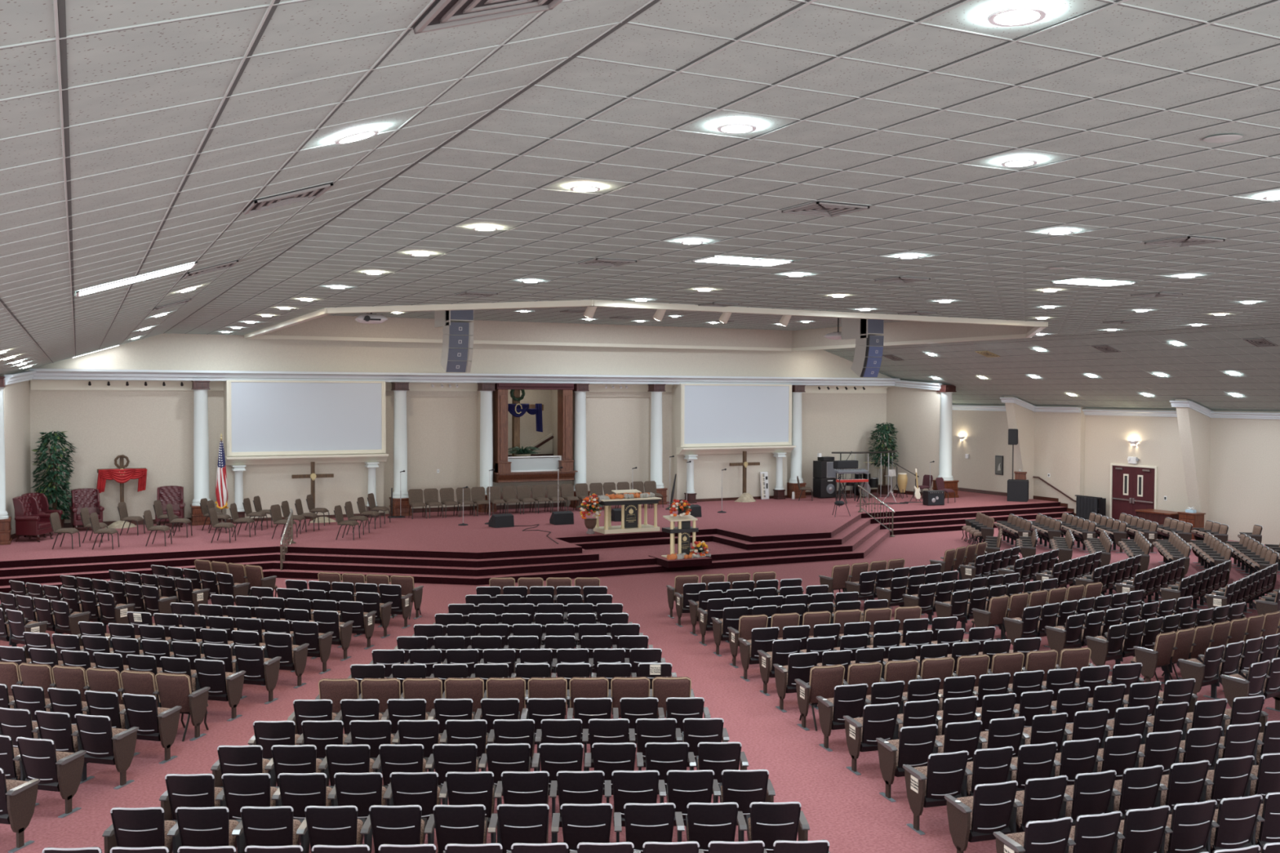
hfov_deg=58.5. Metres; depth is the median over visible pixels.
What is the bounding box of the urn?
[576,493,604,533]
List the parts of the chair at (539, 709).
armrest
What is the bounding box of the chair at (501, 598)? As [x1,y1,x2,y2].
[495,594,521,613]
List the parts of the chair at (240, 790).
seat, armrest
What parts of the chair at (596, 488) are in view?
backrest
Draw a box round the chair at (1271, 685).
[1239,657,1279,711]
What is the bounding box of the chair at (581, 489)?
[574,483,594,510]
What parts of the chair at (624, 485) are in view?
backrest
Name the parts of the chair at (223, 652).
seat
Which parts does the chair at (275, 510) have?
backrest, seat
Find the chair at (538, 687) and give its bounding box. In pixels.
[528,677,570,715]
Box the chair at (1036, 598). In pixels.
[1027,589,1049,611]
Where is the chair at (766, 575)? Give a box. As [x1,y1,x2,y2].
[752,571,778,589]
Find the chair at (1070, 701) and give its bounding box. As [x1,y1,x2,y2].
[1051,687,1093,724]
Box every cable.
[514,524,558,543]
[857,502,922,506]
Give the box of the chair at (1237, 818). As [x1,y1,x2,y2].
[1210,794,1264,852]
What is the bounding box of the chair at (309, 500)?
[306,494,329,525]
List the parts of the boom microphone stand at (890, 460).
boom arm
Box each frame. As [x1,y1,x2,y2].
[493,382,577,483]
[995,455,1003,475]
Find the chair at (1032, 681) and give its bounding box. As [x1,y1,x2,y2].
[1008,670,1047,704]
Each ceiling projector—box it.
[355,312,387,324]
[823,317,841,339]
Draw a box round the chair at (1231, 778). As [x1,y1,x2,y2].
[1205,755,1257,808]
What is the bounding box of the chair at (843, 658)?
[817,649,852,681]
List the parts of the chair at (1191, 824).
seat, armrest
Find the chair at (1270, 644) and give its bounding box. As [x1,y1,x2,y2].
[1257,632,1279,662]
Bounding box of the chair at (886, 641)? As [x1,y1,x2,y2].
[866,632,902,658]
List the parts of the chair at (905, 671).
backrest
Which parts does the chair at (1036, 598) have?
backrest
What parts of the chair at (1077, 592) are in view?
backrest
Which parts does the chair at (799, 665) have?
armrest, panel, foot plate, seat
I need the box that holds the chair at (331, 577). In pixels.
[317,571,341,591]
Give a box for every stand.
[387,488,396,518]
[396,470,405,517]
[457,486,467,525]
[484,468,494,524]
[557,466,563,511]
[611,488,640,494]
[665,455,674,510]
[669,474,676,511]
[686,460,691,500]
[717,468,726,512]
[832,475,850,515]
[838,472,865,503]
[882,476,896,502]
[887,460,918,498]
[929,460,934,490]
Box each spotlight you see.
[583,306,596,318]
[653,309,666,320]
[718,312,731,324]
[778,315,791,326]
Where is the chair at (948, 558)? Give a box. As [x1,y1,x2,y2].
[928,548,956,577]
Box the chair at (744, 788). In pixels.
[719,768,775,825]
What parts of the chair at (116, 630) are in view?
seat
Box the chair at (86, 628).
[77,621,112,648]
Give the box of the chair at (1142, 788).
[1113,764,1168,820]
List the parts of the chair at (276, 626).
seat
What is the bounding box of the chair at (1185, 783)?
[1160,760,1213,813]
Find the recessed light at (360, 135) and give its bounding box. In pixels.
[333,129,378,144]
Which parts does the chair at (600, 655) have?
armrest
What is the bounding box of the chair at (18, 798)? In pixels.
[0,768,39,852]
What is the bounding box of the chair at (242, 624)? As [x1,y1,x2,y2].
[235,617,265,643]
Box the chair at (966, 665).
[955,653,993,686]
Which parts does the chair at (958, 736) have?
seat, armrest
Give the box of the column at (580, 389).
[569,383,590,508]
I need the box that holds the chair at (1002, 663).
[991,652,1027,684]
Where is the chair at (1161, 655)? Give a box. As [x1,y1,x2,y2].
[1129,631,1177,690]
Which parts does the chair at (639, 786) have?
armrest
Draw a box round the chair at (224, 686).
[194,658,245,721]
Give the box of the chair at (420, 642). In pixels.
[393,635,435,662]
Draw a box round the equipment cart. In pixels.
[1075,494,1106,519]
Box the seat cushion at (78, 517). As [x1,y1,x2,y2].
[76,513,99,520]
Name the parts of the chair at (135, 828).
armrest, panel, seat, armrest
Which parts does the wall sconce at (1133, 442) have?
lamp shade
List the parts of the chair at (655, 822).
armrest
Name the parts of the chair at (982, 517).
seat, backrest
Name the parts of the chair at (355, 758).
seat, armrest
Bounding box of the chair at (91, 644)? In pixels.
[80,635,113,662]
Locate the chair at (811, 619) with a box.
[802,610,831,636]
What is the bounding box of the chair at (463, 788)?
[445,771,502,844]
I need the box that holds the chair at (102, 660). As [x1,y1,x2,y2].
[93,652,128,687]
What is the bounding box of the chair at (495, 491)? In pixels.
[486,486,506,514]
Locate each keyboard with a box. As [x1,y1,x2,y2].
[760,471,768,499]
[834,468,868,474]
[835,478,868,482]
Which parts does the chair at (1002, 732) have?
seat, armrest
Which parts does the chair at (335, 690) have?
backrest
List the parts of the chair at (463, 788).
seat, armrest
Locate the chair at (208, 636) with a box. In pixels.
[200,628,235,656]
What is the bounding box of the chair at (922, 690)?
[902,678,943,713]
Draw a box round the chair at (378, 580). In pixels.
[365,573,397,617]
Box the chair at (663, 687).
[652,676,694,719]
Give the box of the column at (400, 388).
[389,382,412,516]
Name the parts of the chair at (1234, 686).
seat, armrest, panel, armrest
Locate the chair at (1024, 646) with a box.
[1008,637,1041,668]
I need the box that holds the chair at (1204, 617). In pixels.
[1193,608,1214,628]
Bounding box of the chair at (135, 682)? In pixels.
[120,670,161,707]
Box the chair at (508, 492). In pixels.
[502,485,520,514]
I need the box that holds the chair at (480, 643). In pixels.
[471,635,508,662]
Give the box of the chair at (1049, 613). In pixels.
[1021,602,1060,648]
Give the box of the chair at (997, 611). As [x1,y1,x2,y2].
[971,595,1011,639]
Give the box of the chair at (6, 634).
[0,608,28,646]
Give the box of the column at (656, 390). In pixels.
[647,383,667,505]
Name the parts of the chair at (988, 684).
seat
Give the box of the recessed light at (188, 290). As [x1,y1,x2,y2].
[179,287,197,293]
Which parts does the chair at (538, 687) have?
armrest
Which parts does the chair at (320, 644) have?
foot plate, panel, armrest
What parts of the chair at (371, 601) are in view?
seat, panel, armrest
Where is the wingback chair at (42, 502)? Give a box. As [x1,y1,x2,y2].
[21,493,62,537]
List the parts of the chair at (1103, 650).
armrest, panel, seat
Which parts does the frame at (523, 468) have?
glass, glass trim, sill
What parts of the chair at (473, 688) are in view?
backrest, armrest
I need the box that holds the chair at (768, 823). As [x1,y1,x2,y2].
[746,801,809,852]
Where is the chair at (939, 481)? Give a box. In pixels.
[935,477,955,503]
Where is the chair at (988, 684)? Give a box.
[973,672,1013,707]
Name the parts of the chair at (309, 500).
backrest, seat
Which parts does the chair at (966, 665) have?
backrest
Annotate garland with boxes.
[666,552,711,559]
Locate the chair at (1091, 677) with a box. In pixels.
[1075,665,1112,697]
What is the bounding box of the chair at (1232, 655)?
[1196,640,1244,691]
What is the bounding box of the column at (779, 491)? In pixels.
[772,452,786,499]
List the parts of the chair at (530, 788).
armrest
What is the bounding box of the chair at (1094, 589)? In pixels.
[1083,582,1103,598]
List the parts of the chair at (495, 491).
backrest, seat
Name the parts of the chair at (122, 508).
backrest, seat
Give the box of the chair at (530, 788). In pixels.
[501,770,557,843]
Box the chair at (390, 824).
[368,804,435,852]
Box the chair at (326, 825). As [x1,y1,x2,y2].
[304,804,372,852]
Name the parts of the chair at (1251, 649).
seat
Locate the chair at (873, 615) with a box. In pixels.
[863,607,891,632]
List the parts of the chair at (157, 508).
backrest, seat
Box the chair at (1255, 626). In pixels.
[1243,613,1265,647]
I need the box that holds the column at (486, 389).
[475,382,497,512]
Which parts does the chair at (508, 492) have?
backrest, seat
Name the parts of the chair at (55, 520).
backrest, leg, seat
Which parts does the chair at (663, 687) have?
backrest, armrest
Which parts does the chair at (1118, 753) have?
seat, armrest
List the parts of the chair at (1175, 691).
seat, panel, armrest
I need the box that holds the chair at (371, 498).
[367,493,390,524]
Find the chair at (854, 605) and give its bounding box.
[832,600,863,615]
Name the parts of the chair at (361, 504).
backrest, seat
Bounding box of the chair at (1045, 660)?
[1025,649,1061,681]
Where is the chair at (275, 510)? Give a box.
[269,504,297,538]
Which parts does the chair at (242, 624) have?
seat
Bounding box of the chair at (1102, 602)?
[1075,595,1111,616]
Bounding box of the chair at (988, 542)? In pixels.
[985,533,1002,544]
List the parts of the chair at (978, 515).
seat, panel, backrest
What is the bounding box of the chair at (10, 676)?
[0,661,22,695]
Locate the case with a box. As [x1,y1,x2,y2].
[833,460,858,501]
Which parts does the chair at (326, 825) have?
seat, armrest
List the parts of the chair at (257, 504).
backrest, seat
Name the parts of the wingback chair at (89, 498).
arm, backrest, arm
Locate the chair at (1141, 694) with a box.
[1123,680,1164,716]
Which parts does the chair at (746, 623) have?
armrest, panel, backrest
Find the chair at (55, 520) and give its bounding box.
[48,511,80,549]
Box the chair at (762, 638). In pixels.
[737,626,779,681]
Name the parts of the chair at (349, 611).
panel, armrest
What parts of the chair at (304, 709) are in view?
armrest, panel, seat, armrest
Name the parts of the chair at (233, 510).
backrest, seat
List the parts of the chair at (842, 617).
backrest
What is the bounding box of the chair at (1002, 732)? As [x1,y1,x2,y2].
[979,716,1030,757]
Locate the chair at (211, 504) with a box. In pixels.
[206,500,232,533]
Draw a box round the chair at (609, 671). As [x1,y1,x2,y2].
[597,662,636,688]
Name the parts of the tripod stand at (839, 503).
leg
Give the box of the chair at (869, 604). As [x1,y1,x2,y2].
[860,599,888,622]
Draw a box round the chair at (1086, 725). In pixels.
[1065,709,1113,748]
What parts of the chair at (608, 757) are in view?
armrest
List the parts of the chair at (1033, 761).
seat, armrest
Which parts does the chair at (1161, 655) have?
seat, armrest, panel, seat frame, leg, backrest, leg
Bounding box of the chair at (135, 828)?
[102,807,182,852]
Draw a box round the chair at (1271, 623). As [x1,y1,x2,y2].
[1260,611,1279,643]
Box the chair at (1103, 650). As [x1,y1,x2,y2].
[1084,623,1127,671]
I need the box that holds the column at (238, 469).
[231,465,245,524]
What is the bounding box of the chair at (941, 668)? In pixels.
[920,656,958,689]
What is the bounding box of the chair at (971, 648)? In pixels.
[946,641,980,673]
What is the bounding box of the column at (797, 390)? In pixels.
[786,385,806,498]
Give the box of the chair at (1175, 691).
[1158,678,1198,712]
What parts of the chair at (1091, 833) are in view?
seat, armrest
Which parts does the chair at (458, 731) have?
armrest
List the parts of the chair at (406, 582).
backrest, leg, panel, armrest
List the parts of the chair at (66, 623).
panel, armrest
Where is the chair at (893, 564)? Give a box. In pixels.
[886,558,905,577]
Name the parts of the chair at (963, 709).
seat, armrest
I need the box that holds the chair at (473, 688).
[444,677,488,719]
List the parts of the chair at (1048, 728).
seat, armrest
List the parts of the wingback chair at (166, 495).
backrest, arm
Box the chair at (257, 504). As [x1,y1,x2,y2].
[253,496,272,528]
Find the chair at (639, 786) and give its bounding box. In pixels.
[611,769,666,826]
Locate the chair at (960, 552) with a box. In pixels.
[952,546,967,580]
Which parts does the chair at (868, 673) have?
backrest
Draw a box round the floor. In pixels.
[0,528,1279,852]
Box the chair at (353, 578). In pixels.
[342,573,365,592]
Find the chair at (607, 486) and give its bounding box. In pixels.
[603,482,616,507]
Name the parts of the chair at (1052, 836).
armrest, panel, seat, armrest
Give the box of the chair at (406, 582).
[390,574,423,619]
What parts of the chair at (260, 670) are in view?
foot plate, panel, armrest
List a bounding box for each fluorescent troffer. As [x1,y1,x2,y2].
[71,344,119,358]
[75,261,197,297]
[691,255,794,266]
[1050,278,1137,286]
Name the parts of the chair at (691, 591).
panel, armrest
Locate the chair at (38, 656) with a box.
[28,648,63,679]
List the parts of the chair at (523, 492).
backrest, seat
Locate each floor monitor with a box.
[488,513,514,528]
[549,511,573,524]
[611,508,621,521]
[677,504,701,517]
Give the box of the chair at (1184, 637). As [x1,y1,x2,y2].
[1161,627,1195,679]
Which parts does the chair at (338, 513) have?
backrest, seat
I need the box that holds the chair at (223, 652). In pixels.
[202,643,247,699]
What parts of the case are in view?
leg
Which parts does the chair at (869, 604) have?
seat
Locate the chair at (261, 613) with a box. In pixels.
[254,607,285,630]
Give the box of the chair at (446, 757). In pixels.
[432,743,487,785]
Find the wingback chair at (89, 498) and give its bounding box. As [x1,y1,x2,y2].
[69,488,104,529]
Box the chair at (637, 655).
[629,648,666,677]
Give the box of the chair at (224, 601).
[210,594,234,615]
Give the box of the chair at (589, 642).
[581,635,617,672]
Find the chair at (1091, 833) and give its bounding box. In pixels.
[1068,810,1125,852]
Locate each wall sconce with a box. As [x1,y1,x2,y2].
[956,435,965,440]
[1127,440,1139,445]
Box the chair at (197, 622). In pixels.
[180,614,209,639]
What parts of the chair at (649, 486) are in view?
backrest, seat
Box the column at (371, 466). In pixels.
[364,462,378,517]
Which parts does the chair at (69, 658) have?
seat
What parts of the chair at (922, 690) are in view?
seat, armrest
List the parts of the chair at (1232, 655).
seat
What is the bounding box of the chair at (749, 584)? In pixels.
[732,580,754,597]
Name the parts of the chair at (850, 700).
panel, armrest, foot plate, seat, armrest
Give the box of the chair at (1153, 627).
[1124,617,1164,649]
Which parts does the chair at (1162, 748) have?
seat, armrest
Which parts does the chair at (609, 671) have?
armrest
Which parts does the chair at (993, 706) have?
seat, armrest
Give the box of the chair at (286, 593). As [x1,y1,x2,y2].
[276,587,299,608]
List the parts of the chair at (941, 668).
backrest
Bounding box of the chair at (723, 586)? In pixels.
[707,582,730,598]
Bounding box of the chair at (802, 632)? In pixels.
[777,625,810,650]
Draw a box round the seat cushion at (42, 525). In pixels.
[38,521,51,529]
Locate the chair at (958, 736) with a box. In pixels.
[935,720,986,761]
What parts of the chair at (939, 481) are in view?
backrest, seat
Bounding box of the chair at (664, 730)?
[635,718,682,767]
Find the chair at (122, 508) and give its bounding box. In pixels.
[117,502,145,535]
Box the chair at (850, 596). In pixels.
[833,591,858,612]
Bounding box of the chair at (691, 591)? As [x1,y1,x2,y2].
[674,582,706,626]
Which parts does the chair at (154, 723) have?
seat, foot plate, panel, armrest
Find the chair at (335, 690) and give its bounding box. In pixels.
[315,678,362,712]
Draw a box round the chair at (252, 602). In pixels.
[235,595,262,617]
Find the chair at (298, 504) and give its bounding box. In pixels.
[294,498,319,531]
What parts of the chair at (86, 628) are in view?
panel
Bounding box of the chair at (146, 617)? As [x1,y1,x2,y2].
[126,611,155,635]
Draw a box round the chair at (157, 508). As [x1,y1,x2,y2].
[153,500,179,533]
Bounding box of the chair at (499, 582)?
[488,577,515,594]
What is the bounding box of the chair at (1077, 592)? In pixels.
[1065,584,1085,605]
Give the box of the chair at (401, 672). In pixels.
[391,663,434,694]
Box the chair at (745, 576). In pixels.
[726,572,750,589]
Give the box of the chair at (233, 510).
[229,502,255,537]
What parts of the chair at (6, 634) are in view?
seat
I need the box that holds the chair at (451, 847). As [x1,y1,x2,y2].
[444,843,511,852]
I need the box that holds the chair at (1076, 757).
[1054,737,1103,785]
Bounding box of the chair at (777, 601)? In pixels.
[759,595,783,613]
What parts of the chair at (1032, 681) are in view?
seat, armrest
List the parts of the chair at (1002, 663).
backrest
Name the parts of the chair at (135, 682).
armrest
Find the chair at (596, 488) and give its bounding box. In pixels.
[589,482,603,508]
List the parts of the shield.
post, clear panel, clear panel, panel, post, clear panel, clear panel, post, clear panel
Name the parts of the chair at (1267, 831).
seat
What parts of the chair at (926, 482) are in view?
seat, backrest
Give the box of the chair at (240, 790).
[221,773,282,819]
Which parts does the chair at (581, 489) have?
backrest, seat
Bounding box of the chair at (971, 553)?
[963,543,977,564]
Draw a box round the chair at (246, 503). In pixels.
[242,497,267,530]
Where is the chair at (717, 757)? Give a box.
[696,742,748,794]
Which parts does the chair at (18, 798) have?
seat, foot plate, panel, armrest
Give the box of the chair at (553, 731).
[540,719,588,771]
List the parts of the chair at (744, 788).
seat, panel, armrest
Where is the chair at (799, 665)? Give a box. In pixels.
[773,652,818,712]
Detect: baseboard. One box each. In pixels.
[10,533,21,539]
[62,490,838,528]
[893,489,923,495]
[957,487,1075,515]
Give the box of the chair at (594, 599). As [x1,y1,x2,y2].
[586,594,612,623]
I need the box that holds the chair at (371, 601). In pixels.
[355,591,392,638]
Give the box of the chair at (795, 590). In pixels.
[779,586,802,604]
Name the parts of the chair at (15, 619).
seat, panel, armrest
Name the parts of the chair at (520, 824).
armrest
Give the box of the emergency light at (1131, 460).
[1127,456,1139,463]
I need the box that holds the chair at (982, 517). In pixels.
[965,513,985,542]
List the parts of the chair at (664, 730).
armrest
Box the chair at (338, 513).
[333,505,359,540]
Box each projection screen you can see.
[226,380,386,456]
[680,384,791,447]
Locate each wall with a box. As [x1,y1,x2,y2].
[0,369,31,534]
[29,380,886,523]
[35,333,891,377]
[223,380,385,519]
[263,315,1034,347]
[477,389,574,496]
[493,480,567,506]
[671,383,791,502]
[885,381,942,493]
[951,404,1279,544]
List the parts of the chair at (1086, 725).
seat, armrest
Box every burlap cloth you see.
[105,520,136,528]
[310,516,336,523]
[733,493,755,502]
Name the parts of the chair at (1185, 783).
seat, armrest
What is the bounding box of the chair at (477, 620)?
[467,613,502,635]
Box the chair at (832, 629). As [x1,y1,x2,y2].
[808,623,840,648]
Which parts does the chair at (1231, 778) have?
seat, armrest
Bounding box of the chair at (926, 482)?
[913,474,933,499]
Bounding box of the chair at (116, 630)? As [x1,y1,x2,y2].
[107,622,142,649]
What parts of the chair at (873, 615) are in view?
backrest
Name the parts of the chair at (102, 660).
seat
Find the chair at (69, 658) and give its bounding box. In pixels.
[60,649,96,684]
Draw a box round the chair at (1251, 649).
[1222,636,1263,674]
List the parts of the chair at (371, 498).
backrest, seat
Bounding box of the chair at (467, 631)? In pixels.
[446,624,480,648]
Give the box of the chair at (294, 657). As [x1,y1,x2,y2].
[263,632,309,688]
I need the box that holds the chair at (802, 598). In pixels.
[785,594,808,613]
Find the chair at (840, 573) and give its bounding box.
[818,564,852,602]
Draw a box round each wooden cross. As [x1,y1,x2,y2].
[96,454,146,520]
[291,462,333,520]
[507,389,543,458]
[729,451,759,493]
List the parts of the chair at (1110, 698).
seat, armrest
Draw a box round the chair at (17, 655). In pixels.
[0,645,31,679]
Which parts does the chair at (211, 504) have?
backrest, seat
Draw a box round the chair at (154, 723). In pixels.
[122,693,182,764]
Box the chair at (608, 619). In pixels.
[600,613,632,646]
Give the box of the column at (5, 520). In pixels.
[0,376,12,545]
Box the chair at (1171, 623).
[1143,613,1181,633]
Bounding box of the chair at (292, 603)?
[286,598,314,620]
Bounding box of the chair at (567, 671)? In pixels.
[555,662,596,704]
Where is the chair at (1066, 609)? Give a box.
[1040,600,1078,626]
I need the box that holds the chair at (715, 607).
[697,598,732,645]
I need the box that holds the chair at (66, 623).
[50,600,91,635]
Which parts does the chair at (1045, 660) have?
backrest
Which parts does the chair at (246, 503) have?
backrest, seat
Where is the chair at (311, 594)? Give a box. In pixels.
[302,589,325,609]
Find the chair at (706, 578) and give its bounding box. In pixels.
[701,573,724,591]
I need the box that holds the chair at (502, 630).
[479,623,513,648]
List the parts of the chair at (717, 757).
panel, armrest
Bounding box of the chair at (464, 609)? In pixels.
[447,603,478,624]
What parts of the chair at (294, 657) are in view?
seat, foot plate, panel, armrest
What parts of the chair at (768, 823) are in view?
seat, panel, armrest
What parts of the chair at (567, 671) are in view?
armrest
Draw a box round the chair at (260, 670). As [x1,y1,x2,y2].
[233,644,281,704]
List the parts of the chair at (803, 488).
seat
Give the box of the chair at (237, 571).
[227,562,252,595]
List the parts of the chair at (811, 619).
backrest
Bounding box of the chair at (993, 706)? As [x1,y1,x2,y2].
[975,693,1019,731]
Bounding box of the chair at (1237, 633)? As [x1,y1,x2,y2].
[1226,617,1248,644]
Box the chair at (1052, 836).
[993,817,1075,852]
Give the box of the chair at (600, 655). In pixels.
[592,648,629,677]
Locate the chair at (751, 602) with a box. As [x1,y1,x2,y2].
[733,596,758,615]
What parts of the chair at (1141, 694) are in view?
seat, armrest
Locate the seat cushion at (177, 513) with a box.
[162,510,180,516]
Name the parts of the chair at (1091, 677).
seat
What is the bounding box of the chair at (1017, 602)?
[992,592,1031,632]
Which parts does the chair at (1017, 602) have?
backrest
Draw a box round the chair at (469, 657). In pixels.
[445,648,484,678]
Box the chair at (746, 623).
[727,614,768,668]
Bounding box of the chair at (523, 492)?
[516,485,536,514]
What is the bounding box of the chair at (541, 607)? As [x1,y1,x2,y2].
[537,603,567,623]
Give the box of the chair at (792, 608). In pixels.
[780,604,805,626]
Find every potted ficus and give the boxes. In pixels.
[31,431,78,531]
[866,422,898,466]
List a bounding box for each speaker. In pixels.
[434,309,474,372]
[841,317,884,377]
[1008,428,1017,479]
[1047,266,1066,269]
[1202,134,1242,142]
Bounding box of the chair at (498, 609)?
[477,603,508,624]
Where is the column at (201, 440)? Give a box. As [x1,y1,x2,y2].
[190,380,211,525]
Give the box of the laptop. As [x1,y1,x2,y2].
[886,469,896,476]
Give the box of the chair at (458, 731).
[445,719,494,768]
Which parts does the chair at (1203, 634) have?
backrest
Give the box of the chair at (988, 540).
[985,530,1002,546]
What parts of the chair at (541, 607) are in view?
armrest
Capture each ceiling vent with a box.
[152,298,191,311]
[182,259,238,278]
[243,182,333,214]
[413,0,563,34]
[455,291,497,297]
[560,310,585,312]
[578,257,636,266]
[609,316,634,319]
[697,302,739,306]
[710,320,733,322]
[782,200,869,217]
[875,276,930,283]
[882,355,904,360]
[897,311,937,315]
[974,351,999,357]
[1091,345,1120,352]
[1102,320,1140,324]
[1130,292,1182,297]
[1144,235,1224,247]
[1243,337,1278,346]
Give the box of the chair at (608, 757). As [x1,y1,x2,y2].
[591,742,643,795]
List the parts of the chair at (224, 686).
seat, foot plate, panel, armrest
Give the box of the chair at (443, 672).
[432,663,475,693]
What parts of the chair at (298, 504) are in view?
backrest, seat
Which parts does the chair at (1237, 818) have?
seat, armrest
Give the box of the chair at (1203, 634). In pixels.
[1179,623,1214,671]
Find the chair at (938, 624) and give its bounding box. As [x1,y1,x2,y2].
[927,616,957,641]
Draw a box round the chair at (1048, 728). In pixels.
[1022,712,1072,752]
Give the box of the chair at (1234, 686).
[1217,659,1270,707]
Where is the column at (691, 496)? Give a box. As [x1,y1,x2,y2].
[683,454,697,503]
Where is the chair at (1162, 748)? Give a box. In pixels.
[1137,729,1185,775]
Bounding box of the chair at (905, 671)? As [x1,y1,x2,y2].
[884,659,922,692]
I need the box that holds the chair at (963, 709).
[937,696,982,735]
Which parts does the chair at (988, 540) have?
armrest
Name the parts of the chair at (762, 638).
armrest, panel, seat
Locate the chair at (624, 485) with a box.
[616,481,629,508]
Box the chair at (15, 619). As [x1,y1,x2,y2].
[5,608,48,644]
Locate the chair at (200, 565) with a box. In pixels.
[194,559,212,579]
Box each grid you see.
[0,0,1279,411]
[333,306,902,330]
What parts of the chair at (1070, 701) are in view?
seat, armrest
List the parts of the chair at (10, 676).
backrest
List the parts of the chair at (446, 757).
armrest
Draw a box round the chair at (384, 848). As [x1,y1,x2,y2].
[378,843,444,852]
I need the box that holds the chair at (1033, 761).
[1010,742,1061,791]
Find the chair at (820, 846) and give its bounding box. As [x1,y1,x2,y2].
[773,840,830,852]
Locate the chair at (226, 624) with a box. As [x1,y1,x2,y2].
[207,616,237,641]
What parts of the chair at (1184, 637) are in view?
leg, backrest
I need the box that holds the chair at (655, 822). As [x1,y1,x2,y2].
[623,802,684,852]
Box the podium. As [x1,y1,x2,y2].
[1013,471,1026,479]
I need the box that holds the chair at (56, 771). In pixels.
[16,737,86,817]
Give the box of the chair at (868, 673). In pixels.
[846,662,885,695]
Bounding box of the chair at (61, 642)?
[52,633,84,661]
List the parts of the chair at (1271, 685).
seat, foot plate, panel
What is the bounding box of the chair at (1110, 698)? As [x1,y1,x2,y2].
[1087,684,1128,719]
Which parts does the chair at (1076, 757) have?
seat, armrest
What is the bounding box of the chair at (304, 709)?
[287,699,343,733]
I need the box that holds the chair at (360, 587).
[355,582,382,626]
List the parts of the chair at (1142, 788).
seat, armrest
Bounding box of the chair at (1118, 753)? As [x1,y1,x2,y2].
[1097,733,1145,780]
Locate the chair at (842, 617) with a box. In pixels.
[833,608,862,634]
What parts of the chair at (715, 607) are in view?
panel, armrest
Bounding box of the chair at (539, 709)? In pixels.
[527,697,573,744]
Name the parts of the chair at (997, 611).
armrest, panel, seat frame, backrest, leg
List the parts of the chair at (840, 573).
panel, armrest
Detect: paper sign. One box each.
[31,626,39,632]
[120,608,127,617]
[133,613,142,622]
[196,592,203,601]
[368,616,372,625]
[404,598,408,606]
[649,664,661,675]
[676,596,679,604]
[700,613,703,622]
[731,632,734,642]
[761,656,765,667]
[799,685,804,699]
[848,724,855,739]
[910,775,918,793]
[964,568,971,575]
[1003,844,1013,852]
[1022,532,1028,537]
[1041,576,1048,582]
[1087,533,1092,537]
[1121,586,1129,593]
[1148,533,1154,538]
[1213,598,1222,606]
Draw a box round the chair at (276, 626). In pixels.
[262,619,295,672]
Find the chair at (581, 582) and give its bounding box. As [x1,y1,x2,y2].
[574,577,599,603]
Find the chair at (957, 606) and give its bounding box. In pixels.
[933,590,971,634]
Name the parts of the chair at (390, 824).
seat, armrest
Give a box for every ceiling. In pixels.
[0,0,650,373]
[164,0,1279,337]
[328,306,901,330]
[822,324,1279,411]
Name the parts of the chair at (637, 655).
armrest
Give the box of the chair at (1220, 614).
[1195,604,1230,625]
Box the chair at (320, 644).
[291,621,333,674]
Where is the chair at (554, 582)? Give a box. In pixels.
[546,577,571,603]
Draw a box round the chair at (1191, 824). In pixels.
[1164,800,1219,852]
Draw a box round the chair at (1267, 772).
[1249,753,1279,803]
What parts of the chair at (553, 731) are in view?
armrest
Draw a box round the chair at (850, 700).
[816,683,871,751]
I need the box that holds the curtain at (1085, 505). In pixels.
[1075,496,1097,519]
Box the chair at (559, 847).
[511,842,577,852]
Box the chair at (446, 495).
[439,488,459,517]
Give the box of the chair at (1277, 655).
[1275,642,1279,657]
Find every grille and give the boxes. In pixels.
[445,360,466,372]
[448,322,468,334]
[448,335,468,347]
[448,348,467,360]
[466,360,471,372]
[467,348,472,360]
[469,322,473,334]
[469,335,473,347]
[826,462,835,477]
[862,367,879,377]
[866,357,882,367]
[867,319,883,333]
[867,346,883,356]
[869,335,884,346]
[928,493,944,505]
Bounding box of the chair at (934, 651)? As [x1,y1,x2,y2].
[915,643,949,675]
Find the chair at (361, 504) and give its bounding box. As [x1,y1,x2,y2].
[356,497,381,528]
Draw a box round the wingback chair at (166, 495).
[155,485,185,527]
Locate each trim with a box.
[4,369,36,385]
[29,368,900,386]
[30,379,891,393]
[225,453,388,465]
[383,391,671,514]
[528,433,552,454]
[675,445,795,454]
[894,380,942,390]
[951,397,1279,419]
[1004,395,1035,499]
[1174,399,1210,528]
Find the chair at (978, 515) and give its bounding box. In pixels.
[961,511,982,541]
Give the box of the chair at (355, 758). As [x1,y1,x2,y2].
[324,744,382,786]
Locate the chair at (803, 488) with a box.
[796,475,812,501]
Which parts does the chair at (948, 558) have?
armrest, panel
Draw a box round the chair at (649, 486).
[644,480,663,508]
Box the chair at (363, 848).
[311,844,369,852]
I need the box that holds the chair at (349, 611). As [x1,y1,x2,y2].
[338,600,376,649]
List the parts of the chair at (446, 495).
backrest, seat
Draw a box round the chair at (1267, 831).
[1255,792,1279,851]
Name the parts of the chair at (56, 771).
seat, foot plate, panel, armrest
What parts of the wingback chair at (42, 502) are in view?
backrest, arm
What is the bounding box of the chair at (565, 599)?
[556,594,582,623]
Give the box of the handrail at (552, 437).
[507,435,553,458]
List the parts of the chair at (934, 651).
seat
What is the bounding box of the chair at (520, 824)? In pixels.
[497,803,559,852]
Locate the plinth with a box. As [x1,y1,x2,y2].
[648,553,711,568]
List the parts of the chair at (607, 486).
backrest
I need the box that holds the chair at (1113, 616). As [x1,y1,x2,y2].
[1083,607,1124,636]
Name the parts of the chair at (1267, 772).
seat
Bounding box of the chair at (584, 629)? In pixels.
[577,623,610,648]
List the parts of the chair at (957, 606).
armrest, panel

